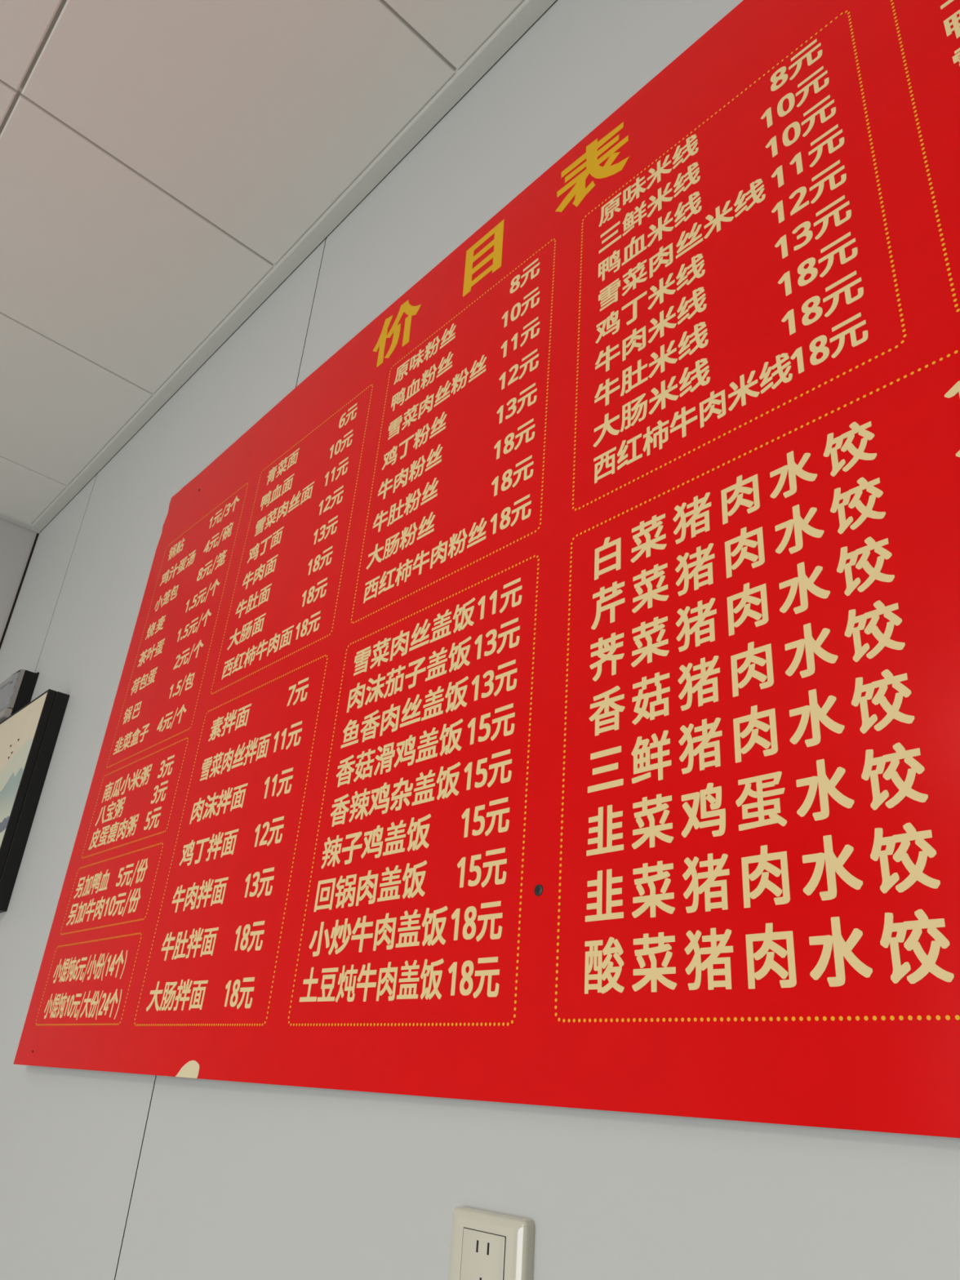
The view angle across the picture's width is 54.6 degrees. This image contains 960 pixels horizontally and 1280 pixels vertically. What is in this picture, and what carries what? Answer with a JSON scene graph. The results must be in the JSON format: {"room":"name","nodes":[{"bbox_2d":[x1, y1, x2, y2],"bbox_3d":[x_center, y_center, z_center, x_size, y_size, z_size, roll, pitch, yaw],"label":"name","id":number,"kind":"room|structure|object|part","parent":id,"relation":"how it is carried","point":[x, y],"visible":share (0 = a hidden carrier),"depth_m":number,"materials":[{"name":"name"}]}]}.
{"room":"noodle restaurant","nodes":[
{"label":"noodle restaurant","id":0,"kind":"room"},
{"bbox_2d":[0,517,36,641],"bbox_3d":[-3.284,0.139,1.135,4.594,2.984,0.060,25,-33,-36],"label":"wall","id":1,"kind":"structure","parent":0,"point":[16,542],"depth_m":3.01,"materials":[{"name":"white paint"}]},
{"bbox_2d":[0,511,37,533],"bbox_3d":[-3.142,-1.167,1.746,4.596,0.012,0.037,25,-33,-36],"label":"trim","id":2,"kind":"structure","parent":1,"relation":"attached to","point":[6,517],"depth_m":3.04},
{"bbox_2d":[0,0,523,524],"bbox_3d":[-1.131,-2.034,-0.273,4.600,0.050,5.998,25,-33,-36],"label":"ceiling","id":3,"kind":"structure","parent":0,"point":[159,158],"depth_m":1.80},
{"bbox_2d":[0,0,959,1279],"bbox_3d":[0.470,0.091,0.426,0.050,2.984,5.998,25,-33,-36],"label":"wall","id":4,"kind":"structure","parent":0,"point":[104,1175],"depth_m":1.17,"materials":[{"name":"white paint"}]},
{"bbox_2d":[0,533,39,648],"bbox_3d":[-1.595,0.965,2.460,0.006,2.933,0.064,25,-33,-36],"label":"trim","id":5,"kind":"structure","parent":4,"relation":"attached to","point":[37,534],"depth_m":2.99,"materials":[{"name":"black"}]},
{"bbox_2d":[0,669,39,722],"bbox_3d":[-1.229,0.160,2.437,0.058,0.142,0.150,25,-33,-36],"label":"picture frame","id":6,"kind":"object","parent":4,"relation":"attached to","point":[16,691],"visible":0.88,"depth_m":2.39,"materials":[{"name":"black plastic"}]},
{"bbox_2d":[0,688,69,912],"bbox_3d":[-1.138,0.403,2.184,0.048,0.489,0.460,25,-33,-36],"label":"picture frame","id":7,"kind":"object","parent":4,"relation":"attached to","point":[28,736],"visible":1,"depth_m":2.07,"materials":[{"name":"black paint"}]},
{"bbox_2d":[0,692,47,846],"bbox_3d":[-1.155,0.395,2.170,0.001,0.479,0.450,25,-33,-36],"label":"painting","id":8,"kind":"object","parent":7,"relation":"attached to","point":[21,734],"depth_m":2.10,"materials":[{"name":"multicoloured paper"}]},
{"bbox_3d":[-1.149,0.397,2.175,0.017,0.488,0.459,25,-33,-36],"label":"frame","id":9,"kind":"part","parent":7,"relation":"part of","materials":[{"name":"black paint"}]},
{"bbox_2d":[31,0,555,533],"bbox_3d":[0.542,-1.217,1.043,0.037,0.012,5.994,25,-33,-36],"label":"trim","id":10,"kind":"structure","parent":4,"relation":"attached to","point":[527,12],"depth_m":1.89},
{"bbox_2d":[13,0,959,1137],"bbox_3d":[-0.057,-0.087,1.133,0.026,1.152,1.991,25,-33,-36],"label":"menu board","id":11,"kind":"object","parent":4,"relation":"attached to","point":[552,697],"visible":1,"depth_m":0.89,"materials":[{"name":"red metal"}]},
{"bbox_2d":[448,1206,534,1279],"bbox_3d":[0.005,0.492,0.718,0.013,0.086,0.086,25,-33,-36],"label":"wall socket","id":12,"kind":"object","parent":4,"relation":"attached to","point":[486,1245],"visible":1,"depth_m":0.72,"materials":[{"name":"beige plastic"}]}
]}

